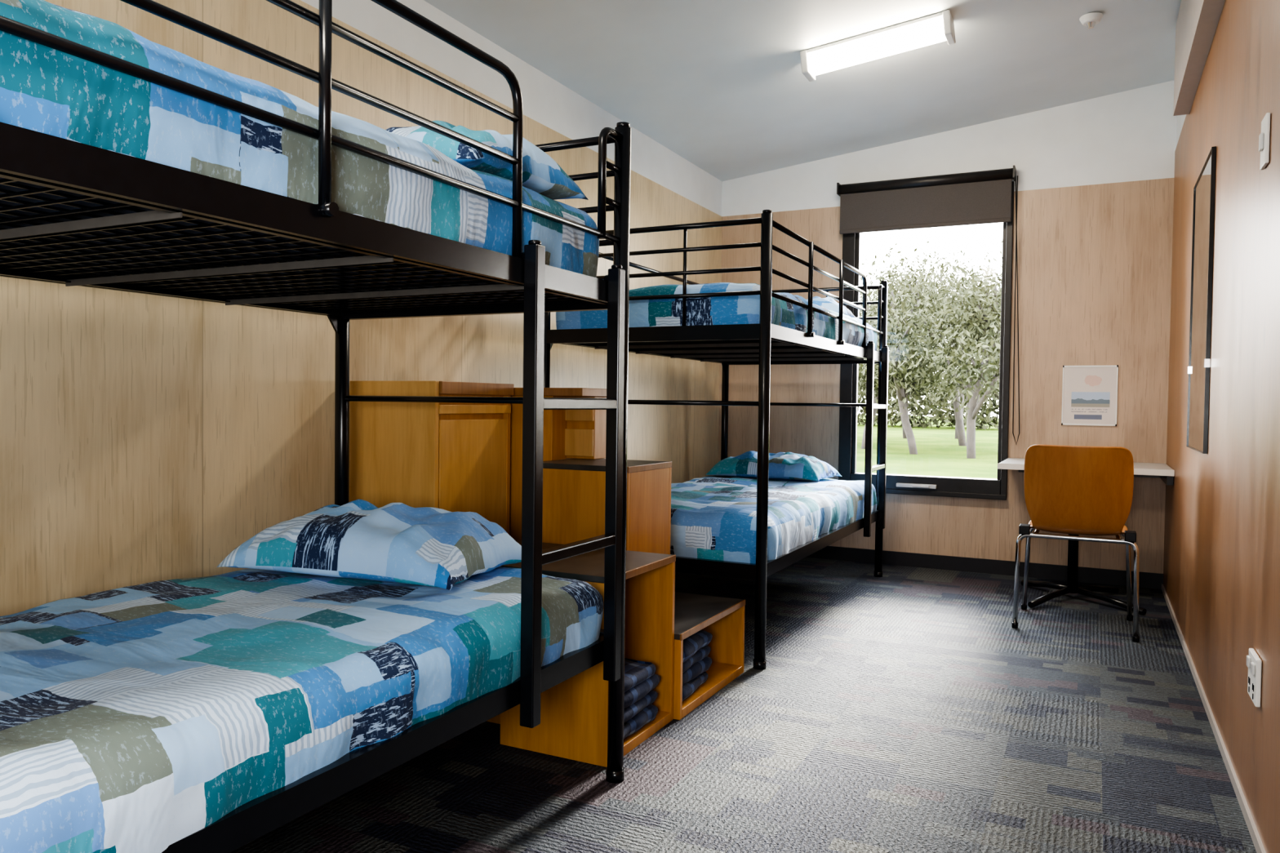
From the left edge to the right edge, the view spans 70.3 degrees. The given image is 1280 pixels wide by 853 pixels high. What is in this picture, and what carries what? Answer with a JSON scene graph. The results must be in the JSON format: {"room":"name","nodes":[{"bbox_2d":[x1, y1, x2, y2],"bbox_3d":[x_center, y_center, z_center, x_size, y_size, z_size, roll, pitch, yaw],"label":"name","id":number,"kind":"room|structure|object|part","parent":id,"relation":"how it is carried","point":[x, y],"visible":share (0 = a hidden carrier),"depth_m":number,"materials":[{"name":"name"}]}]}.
{"room":"dormitory","nodes":[
{"label":"dormitory","id":0,"kind":"room"},
{"bbox_2d":[0,0,722,616],"bbox_3d":[-1.169,-0.359,2.936,0.120,2.535,7.652,1,2,27],"label":"wall","id":1,"kind":"structure","parent":0,"point":[144,438],"depth_m":2.76,"materials":[{"name":"brown wood"}]},
{"bbox_2d":[230,557,1256,852],"bbox_3d":[0.058,1.015,2.348,2.905,0.150,7.652,1,2,27],"label":"floor","id":2,"kind":"structure","parent":0,"point":[903,710],"depth_m":2.57,"materials":[{"name":"carpet"}]},
{"bbox_2d":[0,0,631,852],"bbox_3d":[-0.951,0.082,1.662,1.048,1.725,2.149,1,2,27],"label":"bunk bed","id":3,"kind":"object","parent":2,"relation":"on","point":[52,162],"visible":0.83,"depth_m":1.79,"materials":[{"name":"black metal"}]},
{"bbox_2d":[0,0,599,308],"bbox_3d":[-0.956,-0.445,1.646,0.975,0.235,2.068,1,2,27],"label":"mattress","id":4,"kind":"object","parent":3,"relation":"on","point":[43,89],"visible":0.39,"depth_m":1.35,"materials":[{"name":"fabric"}]},
{"bbox_2d":[386,120,588,199],"bbox_3d":[-0.517,-0.642,2.239,0.660,0.169,0.420,2,2,31],"label":"pillow","id":5,"kind":"object","parent":4,"relation":"on","point":[541,174],"visible":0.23,"depth_m":2.05,"materials":[{"name":"fabric"}]},
{"bbox_2d":[0,566,604,852],"bbox_3d":[-0.959,0.479,1.664,1.006,0.198,2.081,1,2,27],"label":"mattress","id":6,"kind":"object","parent":3,"relation":"on","point":[135,718],"visible":0.86,"depth_m":1.54,"materials":[{"name":"fabric"}]},
{"bbox_2d":[217,499,521,590],"bbox_3d":[-0.676,0.291,2.393,0.690,0.174,0.440,1,2,21],"label":"pillow","id":7,"kind":"object","parent":6,"relation":"on","point":[401,543],"visible":0.99,"depth_m":2.24,"materials":[{"name":"fabric"}]},
{"bbox_2d":[349,381,745,767],"bbox_3d":[-0.338,0.382,3.171,1.132,1.062,1.020,1,2,27],"label":"storage shelf","id":8,"kind":"object","parent":2,"relation":"on","point":[449,456],"visible":0.54,"depth_m":3.03,"materials":[{"name":"orange wood"}]},
{"bbox_2d":[623,657,660,739],"bbox_3d":[-0.144,0.798,2.718,0.320,0.190,0.357,1,2,27],"label":"folded blanket","id":9,"kind":"object","parent":8,"relation":"on","point":[641,679],"visible":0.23,"depth_m":2.68,"materials":[{"name":"blue fabric"}]},
{"bbox_2d":[682,630,712,701],"bbox_3d":[0.062,0.789,3.103,0.320,0.194,0.330,1,2,27],"label":"folded blanket","id":10,"kind":"object","parent":8,"relation":"on","point":[695,660],"visible":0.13,"depth_m":3.04,"materials":[{"name":"blue fabric"}]},
{"bbox_2d":[543,209,888,670],"bbox_3d":[0.511,0.024,4.573,1.048,1.725,2.148,1,2,27],"label":"bunk bed","id":11,"kind":"object","parent":2,"relation":"on","point":[764,344],"visible":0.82,"depth_m":3.80,"materials":[{"name":"black metal"}]},
{"bbox_2d":[555,282,877,351],"bbox_3d":[0.510,-0.495,4.556,0.988,0.220,2.063,1,2,27],"label":"mattress","id":12,"kind":"object","parent":11,"relation":"on","point":[734,309],"visible":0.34,"depth_m":3.65,"materials":[{"name":"fabric"}]},
{"bbox_2d":[806,296,855,317],"bbox_3d":[0.887,-0.676,5.193,0.660,0.149,0.420,1,2,24],"label":"pillow","id":13,"kind":"object","parent":12,"relation":"on","point":[828,303],"visible":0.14,"depth_m":4.97,"materials":[{"name":"fabric"}]},
{"bbox_2d":[670,475,876,564],"bbox_3d":[0.501,0.409,4.581,0.994,0.223,2.072,1,2,27],"label":"mattress","id":14,"kind":"object","parent":11,"relation":"on","point":[713,517],"visible":0.62,"depth_m":3.89,"materials":[{"name":"fabric"}]},
{"bbox_2d":[705,450,841,481],"bbox_3d":[0.777,0.220,5.266,0.680,0.154,0.420,2,2,30],"label":"pillow","id":15,"kind":"object","parent":14,"relation":"on","point":[782,465],"visible":0.89,"depth_m":5.13,"materials":[{"name":"fabric"}]},
{"bbox_2d":[1011,444,1139,642],"bbox_3d":[1.999,0.498,4.157,0.509,0.842,0.544,1,2,27],"label":"desk chair","id":16,"kind":"object","parent":2,"relation":"on","point":[1073,490],"depth_m":3.95,"materials":[{"name":"orange wood"}]},
{"bbox_2d":[997,457,1174,615],"bbox_3d":[2.343,0.552,4.824,0.818,0.699,0.918,1,2,27],"label":"desk","id":17,"kind":"object","parent":2,"relation":"on","point":[1164,472],"visible":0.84,"depth_m":4.76,"materials":[{"name":"grey laminate"}]},
{"bbox_2d":[423,0,1181,181],"bbox_3d":[0.094,-1.798,2.274,2.905,0.474,7.652,1,2,27],"label":"ceiling","id":18,"kind":"structure","parent":0,"point":[722,85],"depth_m":4.40,"materials":[{"name":"paint"}]},
{"bbox_2d":[800,9,955,81],"bbox_3d":[1.065,-1.710,4.098,0.670,0.177,0.130,1,2,27],"label":"ceiling light","id":19,"kind":"object","parent":18,"relation":"attached to","point":[936,28],"depth_m":4.05,"materials":[{"name":"white plastic"}]},
{"bbox_2d":[1079,12,1102,28],"bbox_3d":[2.031,-1.821,4.092,0.097,0.049,0.097,1,2,27],"label":"smoke detector","id":20,"kind":"object","parent":18,"relation":"attached to","point":[1089,20],"visible":1,"depth_m":4.07,"materials":[{"name":"white plastic"}]},
{"bbox_2d":[718,80,1177,573],"bbox_3d":[1.767,-0.602,5.672,2.765,2.950,0.119,1,2,27],"label":"wall","id":21,"kind":"structure","parent":0,"point":[1095,201],"depth_m":5.31,"materials":[{"name":"brown wood"}]},
{"bbox_2d":[838,181,1014,500],"bbox_3d":[1.749,-0.516,5.630,1.018,1.879,0.115,1,2,27],"label":"frame","id":22,"kind":"object","parent":21,"relation":"attached to","point":[947,486],"visible":0.52,"depth_m":5.57,"materials":[{"name":"metal"}]},
{"bbox_2d":[896,482,937,488],"bbox_3d":[1.701,0.366,5.599,0.240,0.025,0.045,1,2,27],"label":"handle","id":23,"kind":"object","parent":22,"relation":"attached to","point":[898,485],"depth_m":5.59,"materials":[{"name":"grey metal"}]},
{"bbox_2d":[851,222,1006,479],"bbox_3d":[1.777,-0.533,5.624,0.895,1.684,0.040,1,2,27],"label":"window","id":24,"kind":"structure","parent":21,"relation":"in","point":[1004,233],"depth_m":5.43,"materials":[{"name":"metal"}]},
{"bbox_2d":[836,164,1019,444],"bbox_3d":[1.746,-0.715,5.557,1.098,1.628,0.099,1,2,27],"label":"roller blind","id":25,"kind":"object","parent":24,"relation":"attached to","point":[983,197],"visible":1,"depth_m":5.50,"materials":[{"name":"fabric"}]},
{"bbox_3d":[2.208,-0.676,5.335,0.070,1.573,0.034,0,2,-18],"label":"pull cord","id":26,"kind":"part","parent":25,"relation":"part of","materials":[{"name":"metal"}]},
{"bbox_2d":[805,546,1163,589],"bbox_3d":[1.719,0.832,5.651,2.665,0.085,0.012,1,2,27],"label":"baseboard","id":27,"kind":"structure","parent":21,"relation":"attached to","point":[1087,575],"depth_m":5.47,"materials":[{"name":"black wood"}]},
{"bbox_2d":[1061,364,1118,426],"bbox_3d":[2.574,-0.178,5.202,0.284,0.344,0.007,1,2,27],"label":"poster","id":28,"kind":"object","parent":21,"relation":"attached to","point":[1089,393],"visible":1,"depth_m":5.20,"materials":[{"name":"white paper"}]},
{"bbox_2d":[1163,0,1279,852],"bbox_3d":[1.322,-0.459,1.684,0.120,2.862,7.652,1,2,27],"label":"wall","id":29,"kind":"structure","parent":0,"point":[1221,561],"depth_m":2.61,"materials":[{"name":"brown wood"}]},
{"bbox_2d":[1173,0,1225,115],"bbox_3d":[1.061,-1.604,1.310,0.064,0.415,6.550,1,2,27],"label":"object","id":30,"kind":"structure","parent":29,"relation":"attached to","point":[1197,20],"depth_m":3.63,"materials":[{"name":"paint"}]},
{"bbox_2d":[1186,146,1216,453],"bbox_3d":[2.152,-0.449,3.496,0.017,1.078,0.675,1,2,27],"label":"wall mirror","id":31,"kind":"object","parent":29,"relation":"attached to","point":[1198,368],"visible":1,"depth_m":3.42,"materials":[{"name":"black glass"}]},
{"bbox_2d":[1161,583,1266,852],"bbox_3d":[1.244,0.956,1.745,0.008,0.030,7.400,1,2,27],"label":"baseboard","id":32,"kind":"structure","parent":29,"relation":"attached to","point":[1251,827],"depth_m":2.64,"materials":[{"name":"paint"}]},
{"bbox_2d":[1246,648,1262,707],"bbox_3d":[1.450,0.592,2.149,0.017,0.110,0.120,1,2,27],"label":"power outlet","id":33,"kind":"object","parent":29,"relation":"attached to","point":[1254,664],"visible":1,"depth_m":2.11,"materials":[{"name":"white plastic"}]},
{"bbox_2d":[1258,112,1270,169],"bbox_3d":[1.508,-0.689,2.198,0.016,0.120,0.075,1,2,27],"label":"light switch","id":34,"kind":"object","parent":29,"relation":"attached to","point":[1264,137],"visible":1,"depth_m":2.17,"materials":[{"name":"white plastic"}]},
{"label":"outside","id":35,"kind":"structure","parent":0,"visible":0},
{"bbox_2d":[856,414,998,479],"bbox_3d":[22.432,0.083,62.601,120.000,0.392,120.000,1,2,27],"label":"ground","id":36,"kind":"structure","parent":35,"point":[940,454],"depth_m":28.69,"materials":[{"name":"green plant"}]},
{"bbox_2d":[857,247,964,448],"bbox_3d":[8.179,-2.562,31.173,6.741,6.931,6.466,1,2,27],"label":"tree","id":37,"kind":"object","parent":36,"relation":"on","point":[913,305],"visible":0.17,"depth_m":30.11,"materials":[{"name":"green plant"}]},
{"bbox_2d":[857,298,965,454],"bbox_3d":[8.010,-1.433,28.642,4.672,4.811,6.901,1,2,10],"label":"tree","id":38,"kind":"object","parent":36,"relation":"on","point":[900,385],"visible":0.61,"depth_m":27.58,"materials":[{"name":"green plant"}]},
{"bbox_2d":[859,242,964,438],"bbox_3d":[10.819,-3.749,40.349,6.650,8.894,8.714,0,2,-26],"label":"tree","id":39,"kind":"object","parent":36,"relation":"on","point":[908,266],"visible":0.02,"depth_m":39.91,"materials":[{"name":"green plant"}]},
{"bbox_2d":[857,372,999,430],"bbox_3d":[19.017,-2.158,60.190,32.746,4.957,12.601,1,2,24],"label":"bush","id":40,"kind":"object","parent":36,"relation":"on","point":[940,415],"visible":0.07,"depth_m":58.86,"materials":[{"name":"green plant"}]},
{"bbox_2d":[859,240,998,439],"bbox_3d":[13.567,-4.042,43.646,7.477,9.384,7.570,1,2,2],"label":"tree","id":41,"kind":"object","parent":36,"relation":"on","point":[944,258],"visible":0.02,"depth_m":43.52,"materials":[{"name":"green plant"}]},
{"bbox_2d":[859,247,1002,446],"bbox_3d":[10.662,-2.817,32.832,6.178,7.429,8.510,0,2,-37],"label":"tree","id":42,"kind":"object","parent":36,"relation":"on","point":[959,422],"visible":0.16,"depth_m":32.25,"materials":[{"name":"green plant"}]},
{"bbox_2d":[889,240,1002,458],"bbox_3d":[9.476,-2.109,25.140,5.309,6.352,6.625,0,2,-27],"label":"tree","id":43,"kind":"object","parent":36,"relation":"on","point":[981,326],"visible":0.72,"depth_m":24.99,"materials":[{"name":"green plant"}]},
{"bbox_2d":[928,285,999,416],"bbox_3d":[11.620,-1.810,28.633,5.859,5.654,5.745,0,2,-35],"label":"tree","id":44,"kind":"object","parent":36,"relation":"on","point":[948,389],"visible":0.05,"depth_m":28.61,"materials":[{"name":"green plant"}]},
{"bbox_2d":[934,262,1001,351],"bbox_3d":[15.531,-3.389,40.836,5.696,8.237,7.000,1,2,27],"label":"tree","id":45,"kind":"object","parent":36,"relation":"on","point":[947,263],"visible":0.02,"depth_m":41.83,"materials":[{"name":"green plant"}]}
]}

